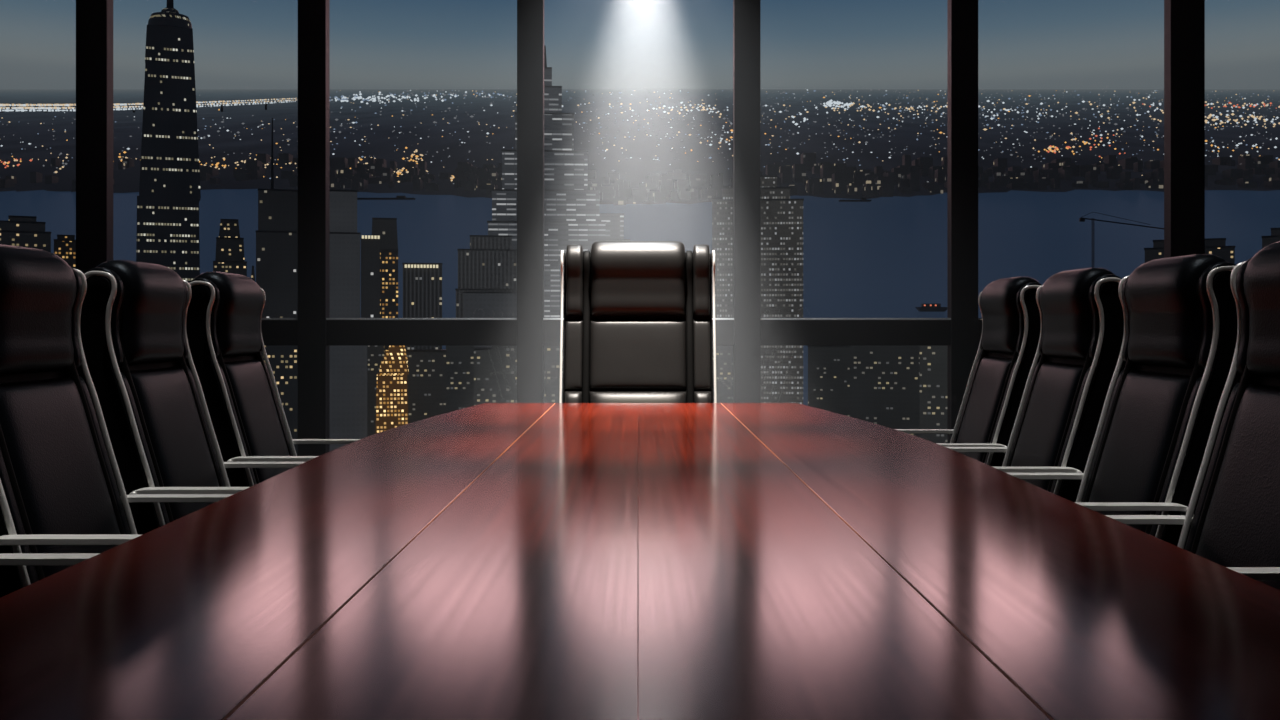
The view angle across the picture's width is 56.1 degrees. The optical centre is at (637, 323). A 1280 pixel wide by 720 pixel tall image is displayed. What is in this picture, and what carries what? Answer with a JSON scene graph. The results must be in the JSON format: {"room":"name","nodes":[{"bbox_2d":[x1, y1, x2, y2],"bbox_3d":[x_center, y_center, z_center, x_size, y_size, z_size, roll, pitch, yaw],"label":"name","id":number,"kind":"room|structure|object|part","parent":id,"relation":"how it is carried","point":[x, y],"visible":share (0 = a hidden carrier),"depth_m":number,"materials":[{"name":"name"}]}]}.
{"room":"office","nodes":[
{"label":"office","id":0,"kind":"room"},
{"bbox_2d":[978,318,981,345],"bbox_3d":[2.500,-0.631,6.914,1.101,3.450,0.072,0,0,0],"label":"window frame","id":1,"kind":"structure","parent":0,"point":[979,319],"depth_m":6.88,"materials":[{"name":"black metal"}]},
{"bbox_3d":[0.000,1.154,2.600,10.400,0.120,8.800,0,0,0],"label":"floor","id":2,"kind":"structure","parent":0,"visible":0},
{"bbox_2d":[0,553,99,565],"bbox_3d":[-0.966,0.467,1.759,0.733,1.255,0.641,0,0,0],"label":"office chair","id":3,"kind":"object","parent":2,"relation":"on","point":[16,559],"visible":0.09,"depth_m":2.00,"materials":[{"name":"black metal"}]},
{"bbox_2d":[76,0,112,272],"bbox_3d":[-3.131,-0.631,6.915,0.178,3.450,0.090,0,0,0],"label":"window mullion","id":4,"kind":"structure","parent":2,"relation":"on","point":[94,18],"depth_m":6.87,"materials":[{"name":"black metal"}]},
{"bbox_2d":[261,318,297,345],"bbox_3d":[-2.495,-0.631,6.914,1.092,3.450,0.072,0,0,0],"label":"window frame","id":5,"kind":"structure","parent":4,"relation":"attached to","point":[275,331],"depth_m":6.88,"materials":[{"name":"black metal"}]},
{"bbox_2d":[0,244,233,597],"bbox_3d":[-0.991,0.467,2.469,0.733,1.255,0.641,0,0,0],"label":"office chair","id":6,"kind":"object","parent":2,"relation":"on","point":[59,493],"visible":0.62,"depth_m":2.44,"materials":[{"name":"black leather"}]},
{"bbox_3d":[-1.213,0.249,2.229,0.254,0.753,0.008,0,0,0],"label":"chrome rail","id":7,"kind":"part","parent":6,"relation":"part of","materials":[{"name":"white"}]},
{"bbox_2d":[0,377,119,577],"bbox_3d":[-1.179,0.356,2.470,0.158,0.478,0.353,0,0,0],"label":"cushion","id":8,"kind":"object","parent":6,"relation":"on","point":[58,475],"depth_m":2.44,"materials":[{"name":"black leather"}]},
{"bbox_3d":[-0.995,0.522,2.207,0.412,0.264,0.041,0,0,0],"label":"armrest","id":9,"kind":"part","parent":6,"relation":"part of","materials":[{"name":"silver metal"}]},
{"bbox_3d":[-1.213,0.249,2.711,0.254,0.753,0.008,0,0,0],"label":"chrome rail","id":10,"kind":"part","parent":6,"relation":"part of","materials":[{"name":"white metal"}]},
{"bbox_3d":[-0.995,0.522,2.733,0.412,0.264,0.041,0,0,0],"label":"armrest","id":11,"kind":"part","parent":6,"relation":"part of","materials":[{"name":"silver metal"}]},
{"bbox_2d":[77,260,304,534],"bbox_3d":[-0.996,0.467,3.119,0.733,1.255,0.641,0,0,0],"label":"office chair","id":12,"kind":"object","parent":2,"relation":"on","point":[161,432],"visible":0.59,"depth_m":2.97,"materials":[{"name":"black leather"}]},
{"bbox_3d":[-1.218,0.249,2.879,0.254,0.753,0.008,0,0,0],"label":"chrome rail","id":13,"kind":"part","parent":12,"relation":"part of","materials":[{"name":"white metal"}]},
{"bbox_2d":[130,367,218,520],"bbox_3d":[-1.184,0.356,3.120,0.158,0.478,0.353,0,0,0],"label":"cushion","id":14,"kind":"object","parent":12,"relation":"on","point":[165,399],"depth_m":3.07,"materials":[{"name":"black leather"}]},
{"bbox_3d":[-1.000,0.522,2.857,0.412,0.264,0.041,0,0,0],"label":"armrest","id":15,"kind":"part","parent":12,"relation":"part of","materials":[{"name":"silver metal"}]},
{"bbox_3d":[-1.218,0.249,3.361,0.254,0.753,0.008,0,0,0],"label":"chrome rail","id":16,"kind":"part","parent":12,"relation":"part of","materials":[{"name":"white metal"}]},
{"bbox_3d":[-1.000,0.522,3.383,0.412,0.264,0.041,0,0,0],"label":"armrest","id":17,"kind":"part","parent":12,"relation":"part of","materials":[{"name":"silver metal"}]},
{"bbox_2d":[185,272,359,486],"bbox_3d":[-0.996,0.467,3.789,0.733,1.255,0.641,0,0,0],"label":"office chair","id":18,"kind":"object","parent":2,"relation":"on","point":[250,424],"visible":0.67,"depth_m":3.63,"materials":[{"name":"black leather"}]},
{"bbox_3d":[-1.218,0.249,3.549,0.254,0.753,0.008,0,0,0],"label":"chrome rail","id":19,"kind":"part","parent":18,"relation":"part of","materials":[{"name":"white metal"}]},
{"bbox_2d":[224,359,291,482],"bbox_3d":[-1.184,0.356,3.790,0.158,0.478,0.353,0,0,0],"label":"cushion","id":20,"kind":"object","parent":18,"relation":"on","point":[248,381],"depth_m":3.74,"materials":[{"name":"black leather"}]},
{"bbox_3d":[-1.000,0.522,3.527,0.412,0.264,0.041,0,0,0],"label":"armrest","id":21,"kind":"part","parent":18,"relation":"part of","materials":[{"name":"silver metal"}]},
{"bbox_3d":[-1.218,0.249,4.031,0.254,0.753,0.008,0,0,0],"label":"chrome rail","id":22,"kind":"part","parent":18,"relation":"part of","materials":[{"name":"white"}]},
{"bbox_3d":[-1.000,0.522,4.053,0.412,0.264,0.041,0,0,0],"label":"armrest","id":23,"kind":"part","parent":18,"relation":"part of","materials":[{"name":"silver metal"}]},
{"bbox_2d":[298,0,329,455],"bbox_3d":[-1.869,-0.631,6.915,0.161,3.450,0.090,0,0,0],"label":"window mullion","id":24,"kind":"structure","parent":2,"relation":"on","point":[313,15],"depth_m":6.87,"materials":[{"name":"black metal"}]},
{"bbox_2d":[326,318,516,345],"bbox_3d":[-1.241,-0.631,6.914,1.095,3.450,0.072,0,0,0],"label":"window frame","id":25,"kind":"structure","parent":2,"relation":"on","point":[339,331],"depth_m":6.88,"materials":[{"name":"black metal"}]},
{"bbox_2d":[517,0,543,402],"bbox_3d":[-0.618,-0.631,6.915,0.150,3.450,0.090,0,0,0],"label":"window mullion","id":26,"kind":"structure","parent":2,"relation":"on","point":[530,13],"depth_m":6.87,"materials":[{"name":"black metal"}]},
{"bbox_2d":[559,241,716,402],"bbox_3d":[0.000,0.353,5.327,0.806,1.482,0.755,0,0,0],"label":"chair","id":27,"kind":"object","parent":2,"relation":"on","point":[638,314],"visible":0.65,"depth_m":5.55,"materials":[{"name":"black leather"}]},
{"bbox_3d":[-0.354,0.140,5.539,0.010,0.973,0.288,0,0,0],"label":"chrome rail","id":28,"kind":"part","parent":27,"relation":"part of","materials":[{"name":"white metal"}]},
{"bbox_2d":[590,391,685,402],"bbox_3d":[0.000,0.457,5.450,0.444,0.295,0.123,0,0,0],"label":"lumbar cushion","id":29,"kind":"object","parent":27,"relation":"on","point":[595,396],"depth_m":5.45,"materials":[{"name":"black leather"}]},
{"bbox_2d":[590,321,685,388],"bbox_3d":[0.000,0.142,5.544,0.444,0.314,0.097,0,0,0],"label":"cushion","id":30,"kind":"object","parent":27,"relation":"on","point":[623,354],"depth_m":5.53,"materials":[{"name":"black leather"}]},
{"bbox_3d":[0.354,0.140,5.539,0.010,0.973,0.288,0,0,0],"label":"chrome rail","id":31,"kind":"part","parent":27,"relation":"part of","materials":[{"name":"white metal"}]},
{"bbox_2d":[543,318,733,345],"bbox_3d":[0.004,-0.631,6.914,1.095,3.450,0.072,0,0,0],"label":"window frame","id":32,"kind":"structure","parent":2,"relation":"on","point":[551,326],"depth_m":6.88,"materials":[{"name":"black metal"}]},
{"bbox_2d":[0,403,1279,719],"bbox_3d":[0.014,0.719,2.837,1.695,0.750,4.775,0,0,0],"label":"conference table","id":33,"kind":"object","parent":2,"relation":"on","point":[485,561],"visible":1,"depth_m":1.54,"materials":[{"name":"brown wood"}]},
{"bbox_3d":[-0.597,0.361,2.837,0.472,0.034,4.775,0,0,0],"label":"tabletop panel","id":34,"kind":"part","parent":33,"relation":"part of","materials":[{"name":"brown wood"}]},
{"bbox_3d":[-0.179,0.361,2.837,0.358,0.034,4.775,0,0,0],"label":"tabletop panel","id":35,"kind":"part","parent":33,"relation":"part of","materials":[{"name":"brown wood"}]},
{"bbox_3d":[0.179,0.361,2.837,0.358,0.034,4.775,0,0,0],"label":"tabletop panel","id":36,"kind":"part","parent":33,"relation":"part of","materials":[{"name":"brown wood"}]},
{"bbox_3d":[0.611,0.361,2.837,0.500,0.034,4.775,0,0,0],"label":"tabletop panel","id":37,"kind":"part","parent":33,"relation":"part of","materials":[{"name":"brown wood"}]},
{"bbox_2d":[733,0,759,402],"bbox_3d":[0.627,-0.631,6.915,0.150,3.450,0.090,0,0,0],"label":"window mullion","id":38,"kind":"structure","parent":2,"relation":"on","point":[746,13],"depth_m":6.87,"materials":[{"name":"black metal"}]},
{"bbox_2d":[760,318,950,345],"bbox_3d":[1.248,-0.631,6.914,1.092,3.450,0.072,0,0,0],"label":"window frame","id":39,"kind":"structure","parent":2,"relation":"on","point":[773,331],"depth_m":6.88,"materials":[{"name":"black metal"}]},
{"bbox_2d":[947,0,977,442],"bbox_3d":[1.872,-0.631,6.915,0.155,3.450,0.090,0,0,0],"label":"window mullion","id":40,"kind":"structure","parent":2,"relation":"on","point":[962,15],"depth_m":6.87,"materials":[{"name":"black metal"}]},
{"bbox_2d":[895,277,1040,466],"bbox_3d":[0.996,0.467,4.171,0.733,1.255,0.641,0,0,0],"label":"office chair","id":41,"kind":"object","parent":2,"relation":"on","point":[1011,322],"visible":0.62,"depth_m":4.03,"materials":[{"name":"black leather"}]},
{"bbox_3d":[1.000,0.522,4.433,0.412,0.264,0.041,0,0,0],"label":"armrest","id":42,"kind":"part","parent":41,"relation":"part of","materials":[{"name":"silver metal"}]},
{"bbox_3d":[1.218,0.249,4.411,0.254,0.753,0.008,0,0,0],"label":"chrome rail","id":43,"kind":"part","parent":41,"relation":"part of","materials":[{"name":"white metal"}]},
{"bbox_3d":[1.000,0.522,3.907,0.412,0.264,0.041,0,0,0],"label":"armrest","id":44,"kind":"part","parent":41,"relation":"part of","materials":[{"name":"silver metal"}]},
{"bbox_2d":[956,356,1011,461],"bbox_3d":[1.184,0.356,4.170,0.158,0.478,0.353,0,0,0],"label":"cushion","id":45,"kind":"object","parent":41,"relation":"on","point":[992,374],"depth_m":4.12,"materials":[{"name":"black leather"}]},
{"bbox_3d":[1.218,0.249,3.929,0.254,0.753,0.008,0,0,0],"label":"chrome rail","id":46,"kind":"part","parent":41,"relation":"part of","materials":[{"name":"white metal"}]},
{"bbox_2d":[947,268,1125,501],"bbox_3d":[0.996,0.467,3.531,0.733,1.255,0.641,0,0,0],"label":"office chair","id":47,"kind":"object","parent":2,"relation":"on","point":[1054,429],"visible":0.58,"depth_m":3.38,"materials":[{"name":"black leather"}]},
{"bbox_3d":[1.000,0.522,3.793,0.412,0.264,0.041,0,0,0],"label":"armrest","id":48,"kind":"part","parent":47,"relation":"part of","materials":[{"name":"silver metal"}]},
{"bbox_3d":[1.218,0.249,3.771,0.254,0.753,0.008,0,0,0],"label":"chrome rail","id":49,"kind":"part","parent":47,"relation":"part of","materials":[{"name":"white"}]},
{"bbox_3d":[1.000,0.522,3.267,0.412,0.264,0.041,0,0,0],"label":"armrest","id":50,"kind":"part","parent":47,"relation":"part of","materials":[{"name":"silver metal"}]},
{"bbox_2d":[1011,362,1083,490],"bbox_3d":[1.184,0.356,3.530,0.158,0.478,0.353,0,0,0],"label":"cushion","id":51,"kind":"object","parent":47,"relation":"on","point":[1054,392],"depth_m":3.49,"materials":[{"name":"black leather"}]},
{"bbox_3d":[1.218,0.249,3.289,0.254,0.753,0.008,0,0,0],"label":"chrome rail","id":52,"kind":"part","parent":47,"relation":"part of","materials":[{"name":"white metal"}]},
{"bbox_2d":[1007,254,1240,548],"bbox_3d":[0.991,0.467,2.871,0.733,1.255,0.641,0,0,0],"label":"office chair","id":53,"kind":"object","parent":2,"relation":"on","point":[1149,444],"visible":0.59,"depth_m":2.75,"materials":[{"name":"black leather"}]},
{"bbox_3d":[0.995,0.522,3.133,0.412,0.264,0.041,0,0,0],"label":"armrest","id":54,"kind":"part","parent":53,"relation":"part of","materials":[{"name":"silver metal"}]},
{"bbox_3d":[1.213,0.249,3.111,0.254,0.753,0.008,0,0,0],"label":"chrome rail","id":55,"kind":"part","parent":53,"relation":"part of","materials":[{"name":"white metal"}]},
{"bbox_3d":[0.995,0.522,2.607,0.412,0.264,0.041,0,0,0],"label":"armrest","id":56,"kind":"part","parent":53,"relation":"part of","materials":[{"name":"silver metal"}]},
{"bbox_2d":[1089,370,1190,531],"bbox_3d":[1.179,0.356,2.870,0.158,0.478,0.353,0,0,0],"label":"cushion","id":57,"kind":"object","parent":53,"relation":"on","point":[1146,417],"depth_m":2.83,"materials":[{"name":"black leather"}]},
{"bbox_3d":[1.213,0.249,2.629,0.254,0.753,0.008,0,0,0],"label":"chrome rail","id":58,"kind":"part","parent":53,"relation":"part of","materials":[{"name":"white metal"}]},
{"bbox_2d":[1164,0,1204,257],"bbox_3d":[3.148,-0.631,6.915,0.196,3.450,0.090,0,0,0],"label":"window mullion","id":59,"kind":"structure","parent":2,"relation":"on","point":[1184,20],"depth_m":6.87,"materials":[{"name":"black metal"}]},
{"bbox_2d":[1105,241,1279,589],"bbox_3d":[0.936,0.467,2.171,0.733,1.255,0.641,0,0,0],"label":"office chair","id":60,"kind":"object","parent":2,"relation":"on","point":[1235,523],"visible":0.45,"depth_m":2.26,"materials":[{"name":"black leather"}]},
{"bbox_3d":[0.940,0.522,2.433,0.412,0.264,0.041,0,0,0],"label":"armrest","id":61,"kind":"part","parent":60,"relation":"part of","materials":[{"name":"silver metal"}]},
{"bbox_3d":[1.158,0.249,2.411,0.254,0.753,0.008,0,0,0],"label":"chrome rail","id":62,"kind":"part","parent":60,"relation":"part of","materials":[{"name":"white metal"}]},
{"bbox_2d":[1196,384,1279,589],"bbox_3d":[1.124,0.356,2.170,0.158,0.478,0.353,0,0,0],"label":"cushion","id":63,"kind":"object","parent":60,"relation":"on","point":[1239,523],"depth_m":2.22,"materials":[{"name":"black leather"}]},
{"bbox_3d":[0.940,0.522,1.907,0.412,0.264,0.041,0,0,0],"label":"armrest","id":64,"kind":"part","parent":60,"relation":"part of","materials":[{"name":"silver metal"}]},
{"label":"outside","id":65,"kind":"structure","parent":0,"visible":0},
{"bbox_3d":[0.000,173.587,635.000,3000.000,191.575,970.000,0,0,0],"label":"bank","id":66,"kind":"object","parent":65,"visible":0},
{"bbox_2d":[0,215,50,252],"bbox_3d":[-502.847,10.900,979.572,42.224,197.000,37.200,0,0,-27],"label":"skyscraper","id":67,"kind":"structure","parent":66,"relation":"on","point":[21,231],"depth_m":966.56,"materials":[{"name":"grey metal"}]},
{"bbox_2d":[54,235,75,268],"bbox_3d":[-504.759,7.633,1059.862,20.232,171.933,21.133,0,0,-25],"label":"skyscraper","id":68,"kind":"structure","parent":66,"relation":"on","point":[64,245],"depth_m":1051.49,"materials":[{"name":"grey metal"}]},
{"bbox_2d":[136,0,200,282],"bbox_3d":[-399.478,-118.417,1020.486,52.917,439.833,36.000,0,0,-21],"label":"skyscraper","id":69,"kind":"structure","parent":66,"relation":"on","point":[169,197],"depth_m":1007.02,"materials":[{"name":"grey metal"}]},
{"bbox_3d":[-398.120,-259.167,1021.018,35.833,18.333,35.833,0,0,-21],"label":"crown","id":70,"kind":"part","parent":69,"relation":"part of","materials":[{"name":"black"}]},
{"bbox_2d":[213,219,246,276],"bbox_3d":[-384.482,-9.275,1130.829,31.450,178.100,31.450,0,0,-19],"label":"skyscraper","id":71,"kind":"structure","parent":66,"relation":"on","point":[229,258],"depth_m":1120.40,"materials":[{"name":"grey metal"}]},
{"bbox_2d":[251,266,254,280],"bbox_3d":[-305.491,34.587,950.946,8.525,161.475,8.525,0,0,-18],"label":"skyscraper","id":72,"kind":"structure","parent":66,"relation":"on","point":[253,272],"depth_m":949.95,"materials":[{"name":"grey metal"}]},
{"bbox_2d":[256,118,297,317],"bbox_3d":[-304.198,-36.750,1021.084,39.754,276.500,37.200,0,0,-17],"label":"skyscraper","id":73,"kind":"structure","parent":66,"relation":"on","point":[277,232],"depth_m":1003.83,"materials":[{"name":"grey metal"}]},
{"bbox_2d":[261,346,297,455],"bbox_3d":[-273.257,60.775,921.091,30.450,120.950,37.200,0,0,-17],"label":"skyscraper","id":74,"kind":"structure","parent":66,"relation":"on","point":[283,360],"depth_m":905.12,"materials":[{"name":"grey metal"}]},
{"bbox_2d":[330,190,360,317],"bbox_3d":[-253.544,-7.229,1031.364,29.046,213.508,29.817,0,0,-14],"label":"skyscraper","id":75,"kind":"structure","parent":66,"relation":"on","point":[344,236],"depth_m":1018.89,"materials":[{"name":"grey metal"}]},
{"bbox_2d":[330,346,366,450],"bbox_3d":[-223.051,62.275,921.382,29.689,117.950,37.200,0,0,-14],"label":"skyscraper","id":76,"kind":"structure","parent":66,"relation":"on","point":[348,364],"depth_m":904.01,"materials":[{"name":"grey metal"}]},
{"bbox_2d":[361,235,379,436],"bbox_3d":[-224.186,15.465,1005.692,15.830,177.996,18.396,0,0,-13],"label":"skyscraper","id":77,"kind":"structure","parent":66,"relation":"on","point":[370,247],"depth_m":998.70,"materials":[{"name":"grey metal"}]},
{"bbox_2d":[368,346,383,435],"bbox_3d":[-214.293,57.300,981.494,12.992,104.200,37.200,0,0,-12],"label":"skyscraper","id":78,"kind":"structure","parent":66,"relation":"on","point":[375,353],"depth_m":963.26,"materials":[{"name":"grey metal"}]},
{"bbox_2d":[372,218,397,354],"bbox_3d":[-217.910,4.554,1031.525,23.066,189.942,23.925,0,0,-12],"label":"skyscraper","id":79,"kind":"structure","parent":66,"relation":"on","point":[386,228],"depth_m":1021.63,"materials":[{"name":"grey metal"}]},
{"bbox_2d":[375,346,408,433],"bbox_3d":[-184.818,67.733,901.552,26.400,114.933,30.000,0,0,-12],"label":"skyscraper","id":80,"kind":"structure","parent":66,"relation":"on","point":[391,389],"depth_m":889.13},
{"bbox_2d":[402,263,441,348],"bbox_3d":[-183.331,25.150,1020.866,32.988,152.700,35.300,0,0,-10],"label":"skyscraper","id":81,"kind":"structure","parent":66,"relation":"on","point":[422,282],"depth_m":1005.55,"materials":[{"name":"grey metal"}]},
{"bbox_2d":[406,349,445,423],"bbox_3d":[-170.294,67.042,961.663,32.598,92.617,37.200,0,0,-10],"label":"skyscraper","id":82,"kind":"structure","parent":66,"relation":"on","point":[426,378],"depth_m":944.16,"materials":[{"name":"grey metal"}]},
{"bbox_2d":[446,346,473,412],"bbox_3d":[-136.728,65.275,921.762,21.315,111.950,37.200,0,0,-8],"label":"skyscraper","id":83,"kind":"structure","parent":66,"relation":"on","point":[459,359],"depth_m":903.79,"materials":[{"name":"grey metal"}]},
{"bbox_2d":[474,347,491,405],"bbox_3d":[-109.705,74.171,871.828,18.693,113.908,37.200,0,0,-7],"label":"skyscraper","id":84,"kind":"structure","parent":66,"relation":"on","point":[482,356],"depth_m":853.61,"materials":[{"name":"grey metal"}]},
{"bbox_2d":[455,235,516,317],"bbox_3d":[-131.223,8.744,1056.832,57.779,171.688,37.200,0,0,-7],"label":"skyscraper","id":85,"kind":"structure","parent":66,"relation":"on","point":[490,262],"depth_m":1040.77,"materials":[{"name":"grey metal"}]},
{"bbox_2d":[463,292,516,346],"bbox_3d":[-118.305,38.908,1006.850,54.988,131.108,37.200,0,0,-7],"label":"skyscraper","id":86,"kind":"structure","parent":66,"relation":"on","point":[476,304],"depth_m":988.27,"materials":[{"name":"grey metal"}]},
{"bbox_2d":[492,346,559,402],"bbox_3d":[-75.778,74.179,811.905,45.438,137.592,37.200,0,0,-5],"label":"skyscraper","id":87,"kind":"structure","parent":66,"relation":"on","point":[504,358],"depth_m":793.13,"materials":[{"name":"grey metal"}]},
{"bbox_2d":[487,45,606,402],"bbox_3d":[-85.400,-84.950,1101.934,122.409,341.300,37.200,0,0,-4],"label":"skyscraper","id":88,"kind":"structure","parent":66,"relation":"on","point":[571,210],"depth_m":1089.12,"materials":[{"name":"grey glass"}]},
{"bbox_2d":[600,213,629,240],"bbox_3d":[-39.066,-17.371,1171.988,62.253,178.492,37.200,0,0,-2],"label":"skyscraper","id":89,"kind":"structure","parent":66,"relation":"on","point":[614,225],"depth_m":1156.25,"materials":[{"name":"grey metal"}]},
{"bbox_2d":[713,346,732,402],"bbox_3d":[72.189,59.387,951.937,45.624,111.875,37.200,0,0,4],"label":"skyscraper","id":90,"kind":"structure","parent":66,"relation":"on","point":[724,354],"depth_m":934.30,"materials":[{"name":"grey metal"}]},
{"bbox_2d":[711,175,803,404],"bbox_3d":[101.763,-11.517,1021.892,76.971,226.033,37.200,0,0,6],"label":"skyscraper","id":91,"kind":"structure","parent":66,"relation":"on","point":[781,217],"depth_m":1002.61,"materials":[{"name":"grey metal"}]},
{"bbox_2d":[807,346,849,416],"bbox_3d":[177.581,54.383,1081.709,48.416,70.533,37.200,0,0,9],"label":"skyscraper","id":92,"kind":"structure","parent":66,"relation":"on","point":[828,366],"depth_m":1064.67,"materials":[{"name":"grey metal"}]},
{"bbox_2d":[850,346,919,436],"bbox_3d":[191.603,65.275,921.539,57.094,111.950,37.200,0,0,12],"label":"skyscraper","id":93,"kind":"structure","parent":66,"relation":"on","point":[884,380],"depth_m":904.01,"materials":[{"name":"grey metal"}]},
{"bbox_2d":[920,346,946,442],"bbox_3d":[212.836,70.396,851.343,25.274,129.358,37.200,0,0,14],"label":"skyscraper","id":94,"kind":"structure","parent":66,"relation":"on","point":[933,359],"depth_m":834.65,"materials":[{"name":"grey metal"}]},
{"bbox_2d":[1079,212,1163,267],"bbox_3d":[399.606,5.438,990.000,70.461,196.175,2.000,0,0,0],"label":"tower crane","id":95,"kind":"object","parent":66,"relation":"on","point":[1081,219],"visible":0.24,"depth_m":989.48,"materials":[{"name":"grey metal"}]},
{"bbox_2d":[1144,238,1234,263],"bbox_3d":[468.347,15.150,1019.993,69.358,172.700,37.200,0,0,25],"label":"skyscraper","id":96,"kind":"structure","parent":66,"relation":"on","point":[1214,246],"depth_m":997.24,"materials":[{"name":"grey metal"}]},
{"bbox_2d":[1262,228,1279,248],"bbox_3d":[538.602,15.700,979.277,51.968,187.400,37.200,0,0,29],"label":"skyscraper","id":97,"kind":"structure","parent":66,"relation":"on","point":[1275,232],"depth_m":972.95,"materials":[{"name":"grey metal"}]},
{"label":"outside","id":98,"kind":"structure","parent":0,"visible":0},
{"bbox_2d":[0,189,1279,405],"bbox_3d":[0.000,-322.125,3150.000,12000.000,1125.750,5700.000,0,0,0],"label":"river","id":99,"kind":"structure","parent":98,"point":[881,257],"depth_m":2526.10,"materials":[{"name":"liquid"}]},
{"bbox_2d":[357,196,414,199],"bbox_3d":[-671.681,-334.982,3185.841,159.292,9.558,26.549,0,0,0],"label":"pier","id":100,"kind":"structure","parent":99,"relation":"on","point":[397,197],"depth_m":3177.74,"materials":[{"name":"grey metal"}]},
{"bbox_2d":[839,198,870,201],"bbox_3d":[566.087,-323.957,3130.435,83.478,9.391,26.087,0,0,0],"label":"barge","id":101,"kind":"object","parent":99,"relation":"on","point":[862,199],"visible":1,"depth_m":3122.37,"materials":[{"name":"grey metal"}]},
{"bbox_2d":[915,304,946,311],"bbox_3d":[392.000,-21.833,1600.000,42.667,10.667,13.333,0,0,0],"label":"ferry","id":102,"kind":"object","parent":99,"relation":"on","point":[924,307],"visible":0.99,"depth_m":1594.36,"materials":[{"name":"grey"}]},
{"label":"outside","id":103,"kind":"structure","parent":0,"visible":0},
{"bbox_2d":[0,89,1279,203],"bbox_3d":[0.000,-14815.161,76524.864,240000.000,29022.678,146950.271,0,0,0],"label":"land","id":104,"kind":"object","parent":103,"point":[635,170],"visible":0.63,"depth_m":8427.59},
{"bbox_2d":[0,153,20,167],"label":"city lights","id":105,"kind":"object","parent":104,"relation":"on","point":[4,162],"depth_m":4639.41},
{"bbox_2d":[53,154,72,172],"label":"city lights","id":106,"kind":"object","parent":104,"relation":"on","point":[66,154],"depth_m":4492.83},
{"bbox_2d":[0,98,297,112],"bbox_3d":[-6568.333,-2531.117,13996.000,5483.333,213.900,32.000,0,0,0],"label":"bridge","id":107,"kind":"structure","parent":104,"relation":"on","point":[116,106],"depth_m":8883.94,"materials":[{"name":"grey metal"}]},
{"bbox_2d":[330,90,418,106],"label":"city lights","id":108,"kind":"object","parent":104,"relation":"on","point":[336,98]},
{"bbox_2d":[393,167,408,176],"label":"city lights","id":109,"kind":"object","parent":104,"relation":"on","point":[403,168],"depth_m":4135.45},
{"bbox_2d":[402,149,426,163],"label":"city lights","id":110,"kind":"object","parent":104,"relation":"on","point":[416,150],"depth_m":4968.34},
{"bbox_2d":[421,90,466,103],"label":"city lights","id":111,"kind":"object","parent":104,"relation":"on","point":[452,94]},
{"bbox_2d":[472,90,516,99],"label":"city lights","id":112,"kind":"object","parent":104,"relation":"on","point":[472,90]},
{"bbox_2d":[0,153,1279,204],"bbox_3d":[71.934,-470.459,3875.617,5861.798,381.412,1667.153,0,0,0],"label":"shoreline","id":113,"kind":"structure","parent":104,"relation":"on","point":[468,176],"depth_m":3739.72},
{"bbox_2d":[641,97,732,148],"label":"city lights","id":114,"kind":"object","parent":104,"relation":"on","point":[703,107],"depth_m":6867.49},
{"bbox_2d":[791,112,807,126],"label":"city lights","id":115,"kind":"object","parent":104,"relation":"on","point":[804,118],"depth_m":8767.59},
{"bbox_2d":[814,95,854,114],"label":"city lights","id":116,"kind":"object","parent":104,"relation":"on","point":[829,103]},
{"bbox_2d":[856,99,889,120],"label":"city lights","id":117,"kind":"object","parent":104,"relation":"on","point":[886,103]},
{"bbox_2d":[892,94,927,129],"label":"city lights","id":118,"kind":"object","parent":104,"relation":"on","point":[911,107],"depth_m":8446.13},
{"bbox_2d":[930,101,946,114],"label":"city lights","id":119,"kind":"object","parent":104,"relation":"on","point":[933,101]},
{"bbox_2d":[978,90,1054,126],"label":"city lights","id":120,"kind":"object","parent":104,"relation":"on","point":[1041,103],"depth_m":8741.94},
{"bbox_2d":[1044,128,1123,154],"label":"city lights","id":121,"kind":"object","parent":104,"relation":"on","point":[1067,147],"depth_m":6052.41},
{"bbox_2d":[1078,94,1119,123],"label":"city lights","id":122,"kind":"object","parent":104,"relation":"on","point":[1083,101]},
{"bbox_2d":[1126,93,1163,120],"label":"city lights","id":123,"kind":"object","parent":104,"relation":"on","point":[1146,93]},
{"bbox_2d":[1205,137,1227,156],"label":"city lights","id":124,"kind":"object","parent":104,"relation":"on","point":[1211,137],"depth_m":5948.40},
{"bbox_2d":[1205,94,1279,130],"label":"city lights","id":125,"kind":"object","parent":104,"relation":"on","point":[1263,103],"depth_m":8398.26}
]}

